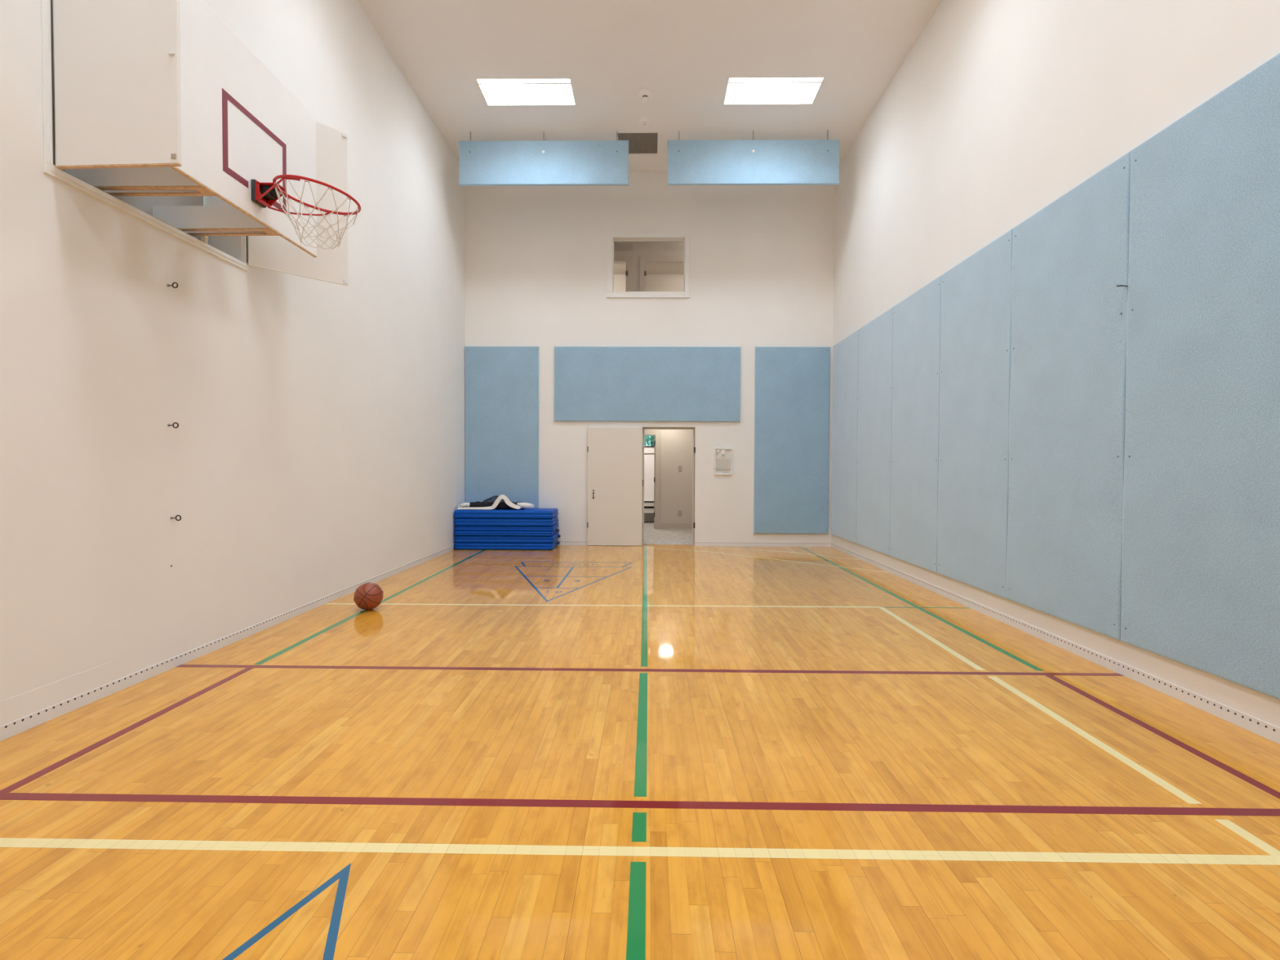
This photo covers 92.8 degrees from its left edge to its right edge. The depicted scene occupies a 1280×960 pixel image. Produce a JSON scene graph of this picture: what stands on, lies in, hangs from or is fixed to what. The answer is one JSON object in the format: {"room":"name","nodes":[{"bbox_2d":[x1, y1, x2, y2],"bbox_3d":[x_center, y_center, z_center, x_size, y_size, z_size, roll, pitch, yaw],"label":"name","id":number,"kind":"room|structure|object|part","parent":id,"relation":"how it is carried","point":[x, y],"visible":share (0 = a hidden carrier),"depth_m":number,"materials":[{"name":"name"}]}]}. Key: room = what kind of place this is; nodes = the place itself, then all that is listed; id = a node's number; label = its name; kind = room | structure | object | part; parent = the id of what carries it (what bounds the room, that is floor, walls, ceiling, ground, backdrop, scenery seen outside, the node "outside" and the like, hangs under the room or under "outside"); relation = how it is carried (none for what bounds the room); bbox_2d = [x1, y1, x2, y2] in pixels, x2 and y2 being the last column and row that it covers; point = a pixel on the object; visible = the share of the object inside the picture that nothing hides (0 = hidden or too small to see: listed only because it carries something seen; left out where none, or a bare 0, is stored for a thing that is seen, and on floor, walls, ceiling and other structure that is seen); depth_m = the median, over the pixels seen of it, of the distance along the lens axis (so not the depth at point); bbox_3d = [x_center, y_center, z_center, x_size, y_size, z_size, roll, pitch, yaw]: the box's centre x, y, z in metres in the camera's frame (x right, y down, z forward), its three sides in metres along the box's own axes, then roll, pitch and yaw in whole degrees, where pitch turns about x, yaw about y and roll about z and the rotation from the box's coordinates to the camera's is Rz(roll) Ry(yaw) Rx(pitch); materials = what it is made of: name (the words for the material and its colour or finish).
{"room":"sports hall","nodes":[
{"label":"sports hall","id":0,"kind":"room"},
{"bbox_2d":[0,0,465,702],"bbox_3d":[-3.121,-1.860,4.019,0.300,6.116,12.341,0,1,1],"label":"wall","id":1,"kind":"structure","parent":0,"point":[316,451],"depth_m":4.25,"materials":[{"name":"white paint"}]},
{"bbox_2d":[0,661,112,726],"bbox_3d":[-3.035,1.146,0.683,0.001,0.117,5.546,0,1,1],"label":"trim","id":2,"kind":"structure","parent":1,"relation":"attached to","point":[18,707],"depth_m":3.11,"materials":[{"name":"white paint"}]},
{"bbox_2d":[166,282,177,288],"bbox_3d":[-2.947,-1.228,3.843,0.068,0.038,0.020,0,1,1],"label":"bolt","id":3,"kind":"object","parent":1,"relation":"attached to","point":[173,283],"visible":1,"depth_m":3.84,"materials":[{"name":"grey metal"}]},
{"bbox_2d":[167,422,178,428],"bbox_3d":[-2.951,-0.346,3.853,0.068,0.038,0.020,0,1,1],"label":"bolt","id":4,"kind":"object","parent":1,"relation":"attached to","point":[174,423],"visible":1,"depth_m":3.85,"materials":[{"name":"grey metal"}]},
{"bbox_2d":[169,515,181,520],"bbox_3d":[-2.953,0.241,3.878,0.068,0.038,0.020,0,1,1],"label":"bolt","id":5,"kind":"object","parent":1,"relation":"attached to","point":[176,516],"visible":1,"depth_m":3.88,"materials":[{"name":"grey metal"}]},
{"bbox_2d":[40,0,348,285],"bbox_3d":[-2.781,-2.244,4.066,0.974,1.365,2.067,0,1,1],"label":"backboard recess","id":6,"kind":"object","parent":1,"relation":"attached to","point":[111,68],"visible":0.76,"depth_m":3.07,"materials":[{"name":"white paint"}]},
{"bbox_3d":[-2.635,-2.216,3.068,0.650,1.248,0.019,0,1,3],"label":"door","id":7,"kind":"part","parent":6,"relation":"part of","materials":[{"name":"white paint"}]},
{"bbox_3d":[-2.968,-2.240,3.812,0.010,1.365,1.553,0,1,1],"label":"casing","id":8,"kind":"part","parent":6,"relation":"part of","materials":[{"name":"white paint"}]},
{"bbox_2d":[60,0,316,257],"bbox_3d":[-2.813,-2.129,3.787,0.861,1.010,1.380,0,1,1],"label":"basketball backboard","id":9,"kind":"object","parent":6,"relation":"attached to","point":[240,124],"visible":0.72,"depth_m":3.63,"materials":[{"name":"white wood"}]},
{"bbox_3d":[-2.829,-1.736,3.494,0.842,0.148,0.113,0,1,1],"label":"arm","id":10,"kind":"part","parent":9,"relation":"part of","materials":[{"name":"white paint"}]},
{"bbox_3d":[-2.820,-1.748,4.103,0.842,0.148,0.113,0,1,1],"label":"arm","id":11,"kind":"part","parent":9,"relation":"part of","materials":[{"name":"white paint"}]},
{"bbox_2d":[251,174,360,248],"bbox_3d":[-2.070,-1.655,3.788,0.626,0.374,0.490,0,1,1],"label":"basketball hoop","id":12,"kind":"object","parent":9,"relation":"attached to","point":[264,194],"visible":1,"depth_m":3.75,"materials":[{"name":"red metal"}]},
{"bbox_3d":[-2.174,-1.744,3.637,0.403,0.065,0.045,1,1,27],"label":"brace rod","id":13,"kind":"part","parent":12,"relation":"part of","materials":[{"name":"red metal"}]},
{"bbox_3d":[-2.200,-1.736,3.937,0.351,0.062,0.033,0,1,-31],"label":"brace rod","id":14,"kind":"part","parent":12,"relation":"part of","materials":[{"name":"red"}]},
{"bbox_3d":[-2.694,-2.253,4.829,0.019,1.248,0.721,1,2,44],"label":"door","id":15,"kind":"part","parent":6,"relation":"part of","materials":[{"name":"white paint"}]},
{"bbox_2d":[0,545,453,741],"bbox_3d":[-2.984,1.167,4.009,0.004,0.066,12.196,0,1,1],"label":"baseboard","id":16,"kind":"structure","parent":1,"relation":"attached to","point":[23,724],"depth_m":3.86,"materials":[{"name":"white plastic"}]},
{"bbox_2d":[0,521,1279,959],"bbox_3d":[-0.035,1.202,6.298,6.632,0.084,17.260,0,1,1],"label":"floor","id":17,"kind":"structure","parent":0,"point":[646,752],"depth_m":2.46,"materials":[{"name":"brown wood"}]},
{"bbox_2d":[353,582,382,609],"bbox_3d":[-2.449,1.049,5.498,0.243,0.248,0.248,0,1,1],"label":"basketball","id":18,"kind":"object","parent":17,"relation":"on","point":[368,596],"visible":1,"depth_m":5.42,"materials":[{"name":"orange rubber"}]},
{"bbox_2d":[453,539,559,550],"bbox_3d":[-2.098,1.028,9.735,1.566,0.103,0.615,0,1,1],"label":"mat","id":19,"kind":"object","parent":17,"relation":"on","point":[477,546],"visible":0.72,"depth_m":9.44,"materials":[{"name":"blue plastic"}]},
{"bbox_3d":[-2.118,1.002,9.737,1.521,0.051,0.611,0,1,1],"label":"mat panel","id":20,"kind":"part","parent":19,"relation":"part of","materials":[{"name":"blue plastic"}]},
{"bbox_3d":[-2.116,1.054,9.736,1.530,0.051,0.615,0,1,1],"label":"mat panel","id":21,"kind":"part","parent":19,"relation":"part of","materials":[{"name":"blue plastic"}]},
{"bbox_2d":[453,532,560,543],"bbox_3d":[-2.090,0.918,9.739,1.574,0.107,0.611,0,1,1],"label":"mat","id":22,"kind":"object","parent":19,"relation":"on","point":[458,539],"visible":0.8,"depth_m":9.44,"materials":[{"name":"blue plastic"}]},
{"bbox_3d":[-2.108,0.945,9.740,1.538,0.053,0.611,0,1,1],"label":"mat panel","id":23,"kind":"part","parent":22,"relation":"part of","materials":[{"name":"blue plastic"}]},
{"bbox_2d":[453,528,559,536],"bbox_3d":[-2.101,0.824,9.730,1.562,0.071,0.617,0,1,1],"label":"mat","id":24,"kind":"object","parent":22,"relation":"on","point":[520,533],"visible":0.65,"depth_m":9.43,"materials":[{"name":"blue plastic"}]},
{"bbox_3d":[-2.123,0.806,9.730,1.513,0.035,0.617,0,1,1],"label":"mat panel","id":25,"kind":"part","parent":24,"relation":"part of","materials":[{"name":"blue plastic"}]},
{"bbox_3d":[-2.119,0.842,9.732,1.526,0.035,0.615,0,1,1],"label":"mat panel","id":26,"kind":"part","parent":24,"relation":"part of","materials":[{"name":"blue plastic"}]},
{"bbox_2d":[453,523,559,531],"bbox_3d":[-2.108,0.749,9.739,1.537,0.069,0.609,0,1,1],"label":"mat","id":27,"kind":"object","parent":24,"relation":"on","point":[552,528],"visible":0.73,"depth_m":9.44,"materials":[{"name":"blue plastic"}]},
{"bbox_2d":[453,515,558,526],"bbox_3d":[-2.112,0.653,9.732,1.533,0.113,0.612,0,1,1],"label":"mat","id":28,"kind":"object","parent":27,"relation":"on","point":[458,522],"visible":0.84,"depth_m":9.43,"materials":[{"name":"blue plastic"}]},
{"bbox_2d":[453,507,558,519],"bbox_3d":[-2.114,0.529,9.725,1.530,0.125,0.615,0,1,1],"label":"mat","id":29,"kind":"object","parent":28,"relation":"on","point":[535,513],"visible":0.9,"depth_m":9.43,"materials":[{"name":"blue plastic"}]},
{"bbox_2d":[457,494,533,509],"bbox_3d":[-2.258,0.349,9.688,1.197,0.244,0.439,0,1,1],"label":"net","id":30,"kind":"object","parent":29,"relation":"on","point":[506,504],"visible":1,"depth_m":9.56,"materials":[{"name":"black"}]},
{"bbox_3d":[-2.114,0.497,9.727,1.523,0.062,0.609,0,1,1],"label":"mat panel","id":31,"kind":"part","parent":29,"relation":"part of","materials":[{"name":"blue plastic"}]},
{"bbox_3d":[-2.114,0.560,9.726,1.530,0.062,0.615,0,1,1],"label":"mat panel","id":32,"kind":"part","parent":29,"relation":"part of","materials":[{"name":"blue plastic"}]},
{"bbox_3d":[-2.114,0.624,9.733,1.522,0.056,0.609,0,1,1],"label":"mat panel","id":33,"kind":"part","parent":28,"relation":"part of","materials":[{"name":"blue plastic"}]},
{"bbox_3d":[-2.112,0.681,9.733,1.533,0.056,0.612,0,1,1],"label":"mat panel","id":34,"kind":"part","parent":28,"relation":"part of","materials":[{"name":"blue plastic"}]},
{"bbox_3d":[-2.108,0.731,9.742,1.532,0.034,0.601,0,1,1],"label":"mat panel","id":35,"kind":"part","parent":27,"relation":"part of","materials":[{"name":"blue plastic"}]},
{"bbox_3d":[-2.104,0.891,9.743,1.539,0.053,0.601,0,1,1],"label":"mat panel","id":36,"kind":"part","parent":22,"relation":"part of","materials":[{"name":"blue plastic"}]},
{"bbox_2d":[644,499,653,512],"bbox_3d":[0.060,0.728,14.259,1.600,0.526,0.500,0,1,1],"label":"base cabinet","id":37,"kind":"object","parent":17,"relation":"on","point":[648,504],"visible":0.02,"depth_m":14.04,"materials":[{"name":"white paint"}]},
{"bbox_2d":[644,447,653,521],"bbox_3d":[0.219,-0.236,14.557,4.400,2.450,0.120,0,1,1],"label":"wall","id":38,"kind":"structure","parent":0,"point":[648,458],"depth_m":14.50,"materials":[{"name":"paint"}]},
{"bbox_2d":[644,435,654,447],"bbox_3d":[0.072,-0.971,14.501,1.580,0.380,0.075,0,1,1],"label":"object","id":39,"kind":"structure","parent":38,"relation":"in","point":[649,440],"depth_m":14.53,"materials":[{"name":"green glass"}]},
{"bbox_2d":[357,0,942,171],"bbox_3d":[-0.018,-4.911,3.833,6.482,0.020,12.491,0,1,1],"label":"ceiling","id":40,"kind":"structure","parent":0,"point":[686,52],"depth_m":7.18,"materials":[{"name":"paint"}]},
{"bbox_2d":[475,77,577,106],"bbox_3d":[-1.448,-5.049,7.857,1.200,0.127,0.610,0,1,1],"label":"ceiling light","id":41,"kind":"object","parent":40,"relation":"attached to","point":[495,91],"visible":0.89,"depth_m":7.84,"materials":[{"name":"white paint"}]},
{"bbox_2d":[458,131,628,186],"bbox_3d":[-1.384,-4.625,8.748,2.441,0.774,0.056,0,1,1],"label":"hanging baffle","id":42,"kind":"object","parent":40,"relation":"hanging from","point":[543,162],"visible":1,"depth_m":8.73,"materials":[{"name":"blue fabric"}]},
{"bbox_2d":[615,131,659,155],"bbox_3d":[-0.029,-5.029,9.072,0.633,0.046,0.640,0,1,1],"label":"ceiling vent","id":43,"kind":"object","parent":40,"relation":"in","point":[639,142],"visible":0.83,"depth_m":9.02,"materials":[{"name":"white metal"}]},
{"bbox_2d":[638,117,650,125],"bbox_3d":[0.065,-4.972,8.476,0.164,0.055,0.164,0,1,1],"label":"smoke detector","id":44,"kind":"object","parent":40,"relation":"attached to","point":[642,121],"visible":1,"depth_m":8.44,"materials":[{"name":"white paint"}]},
{"bbox_2d":[638,88,651,102],"bbox_3d":[0.066,-4.928,7.847,0.170,0.115,0.170,0,1,1],"label":"detector","id":45,"kind":"object","parent":40,"relation":"attached to","point":[645,94],"visible":1,"depth_m":7.81,"materials":[{"name":"white paint"}]},
{"bbox_2d":[666,129,839,185],"bbox_3d":[1.615,-4.610,8.703,2.446,0.774,0.056,0,1,1],"label":"hanging baffle","id":46,"kind":"object","parent":40,"relation":"hanging from","point":[753,162],"visible":1,"depth_m":8.68,"materials":[{"name":"blue fabric"}]},
{"bbox_2d":[722,75,826,106],"bbox_3d":[1.691,-5.034,7.810,1.200,0.127,0.610,0,1,1],"label":"ceiling light","id":47,"kind":"object","parent":40,"relation":"attached to","point":[740,91],"visible":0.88,"depth_m":7.82,"materials":[{"name":"white paint"}]},
{"bbox_2d":[465,171,835,546],"bbox_3d":[0.136,-1.974,10.068,6.032,6.116,0.145,0,1,1],"label":"wall","id":48,"kind":"structure","parent":0,"point":[762,257],"depth_m":9.98,"materials":[{"name":"white paint"}]},
{"bbox_2d":[465,346,538,508],"bbox_3d":[-2.274,-0.668,10.037,1.214,3.048,0.043,0,1,1],"label":"acoustic panel","id":49,"kind":"object","parent":48,"relation":"attached to","point":[502,382],"visible":0.83,"depth_m":10.01,"materials":[{"name":"blue fabric"}]},
{"bbox_2d":[554,346,740,422],"bbox_3d":[0.117,-1.571,9.982,3.048,1.219,0.043,0,1,1],"label":"acoustic panel","id":50,"kind":"object","parent":48,"relation":"attached to","point":[592,384],"visible":1,"depth_m":9.96,"materials":[{"name":"blue fabric"}]},
{"bbox_2d":[606,233,689,297],"bbox_3d":[0.135,-3.503,10.021,1.360,1.042,0.175,0,1,1],"label":"window","id":51,"kind":"structure","parent":48,"relation":"in","point":[636,268],"depth_m":10.08,"materials":[{"name":"white paint"}]},
{"bbox_3d":[0.132,-2.990,9.959,1.360,0.019,0.030,0,1,1],"label":"sill","id":52,"kind":"part","parent":51,"relation":"part of","materials":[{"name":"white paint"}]},
{"bbox_3d":[0.145,-3.522,10.092,1.152,0.856,0.006,0,1,1],"label":"glass","id":53,"kind":"part","parent":51,"relation":"part of","materials":[{"name":"white"}]},
{"bbox_3d":[0.145,-3.522,10.092,1.176,0.880,0.030,0,1,1],"label":"frame","id":54,"kind":"part","parent":51,"relation":"part of","materials":[{"name":"white paint"}]},
{"bbox_2d":[641,426,695,546],"bbox_3d":[0.470,0.101,10.104,0.883,1.967,0.162,0,1,1],"label":"door frame","id":55,"kind":"structure","parent":48,"relation":"in","point":[644,428],"depth_m":10.08,"materials":[{"name":"white paint"}]},
{"bbox_2d":[586,426,642,546],"bbox_3d":[-0.412,0.109,9.994,0.905,1.941,0.084,0,1,1],"label":"door leaf","id":56,"kind":"structure","parent":55,"relation":"attached to","point":[615,455],"depth_m":9.99,"materials":[{"name":"white paint"}]},
{"bbox_2d":[557,541,831,546],"bbox_3d":[0.122,1.051,10.058,6.024,0.066,0.004,0,1,1],"label":"baseboard","id":57,"kind":"structure","parent":48,"relation":"attached to","point":[562,543],"depth_m":10.03,"materials":[{"name":"white plastic"}]},
{"bbox_2d":[714,447,732,475],"bbox_3d":[1.367,-0.305,9.997,0.302,0.462,0.030,0,1,1],"label":"notice","id":58,"kind":"object","parent":48,"relation":"attached to","point":[722,456],"visible":1,"depth_m":10.00,"materials":[{"name":"white paper"}]},
{"bbox_2d":[716,458,730,469],"bbox_3d":[1.368,-0.266,10.003,0.227,0.177,0.009,0,1,1],"label":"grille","id":59,"kind":"object","parent":58,"relation":"attached to","point":[722,464],"depth_m":10.00,"materials":[{"name":"white plastic"}]},
{"bbox_2d":[753,346,830,533],"bbox_3d":[2.484,-0.645,9.966,1.219,3.048,0.043,0,1,1],"label":"acoustic panel","id":60,"kind":"object","parent":48,"relation":"attached to","point":[792,389],"visible":1,"depth_m":9.95,"materials":[{"name":"blue fabric"}]},
{"bbox_2d":[645,429,693,523],"bbox_3d":[0.193,-0.199,12.807,4.400,2.450,0.120,0,1,1],"label":"wall","id":61,"kind":"structure","parent":0,"point":[676,445],"depth_m":12.74,"materials":[{"name":"paint"}]},
{"bbox_2d":[644,429,661,528],"bbox_3d":[-0.103,-0.013,12.807,1.070,2.075,0.138,0,1,1],"label":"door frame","id":62,"kind":"structure","parent":61,"relation":"in","point":[657,433],"depth_m":12.73,"materials":[{"name":"beige paint"}]},
{"bbox_2d":[660,523,692,528],"bbox_3d":[1.407,0.971,12.747,1.960,0.116,0.014,0,1,1],"label":"baseboard","id":63,"kind":"structure","parent":61,"relation":"attached to","point":[663,526],"depth_m":12.75,"materials":[{"name":"beige paint"}]},
{"bbox_2d":[831,0,1279,728],"bbox_3d":[3.135,-1.830,3.926,0.150,6.116,12.341,0,1,1],"label":"wall","id":64,"kind":"structure","parent":0,"point":[997,110],"depth_m":5.04,"materials":[{"name":"white paint"}]},
{"bbox_2d":[831,329,858,543],"bbox_3d":[3.117,-0.628,9.282,0.033,3.048,1.216,0,1,1],"label":"acoustic panel","id":65,"kind":"object","parent":64,"relation":"attached to","point":[845,353],"visible":1,"depth_m":9.23,"materials":[{"name":"blue fabric"}]},
{"bbox_2d":[856,306,893,555],"bbox_3d":[3.099,-0.602,8.063,0.033,3.048,1.216,0,1,1],"label":"acoustic panel","id":66,"kind":"object","parent":64,"relation":"attached to","point":[876,337],"visible":0.98,"depth_m":7.99,"materials":[{"name":"blue fabric"}]},
{"bbox_2d":[889,275,941,573],"bbox_3d":[3.080,-0.576,6.845,0.033,3.048,1.216,0,1,1],"label":"acoustic panel","id":67,"kind":"object","parent":64,"relation":"attached to","point":[917,319],"visible":0.98,"depth_m":6.75,"materials":[{"name":"blue fabric"}]},
{"bbox_2d":[937,228,1013,599],"bbox_3d":[3.062,-0.550,5.626,0.033,3.048,1.216,0,1,1],"label":"acoustic panel","id":68,"kind":"object","parent":64,"relation":"attached to","point":[975,373],"visible":0.98,"depth_m":5.52,"materials":[{"name":"blue fabric"}]},
{"bbox_2d":[831,542,1279,744],"bbox_3d":[3.043,1.190,3.919,0.004,0.075,12.196,0,1,1],"label":"baseboard","id":69,"kind":"structure","parent":64,"relation":"attached to","point":[1269,731],"depth_m":3.92,"materials":[{"name":"white plastic"}]},
{"bbox_2d":[1006,151,1130,640],"bbox_3d":[3.043,-0.524,4.407,0.033,3.048,1.216,0,1,1],"label":"acoustic panel","id":70,"kind":"object","parent":64,"relation":"attached to","point":[1067,415],"visible":1,"depth_m":4.27,"materials":[{"name":"blue fabric"}]},
{"bbox_2d":[1120,53,1279,699],"bbox_3d":[3.025,-0.499,3.188,0.033,3.048,1.216,0,1,1],"label":"acoustic panel","id":71,"kind":"object","parent":64,"relation":"attached to","point":[1201,556],"visible":1,"depth_m":3.23,"materials":[{"name":"blue fabric"}]},
{"bbox_2d":[1115,284,1128,287],"bbox_3d":[2.994,-1.205,3.784,0.069,0.020,0.038,0,1,1],"label":"bolt","id":72,"kind":"object","parent":71,"relation":"attached to","point":[1126,286],"visible":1,"depth_m":3.78,"materials":[{"name":"grey metal"}]}
]}

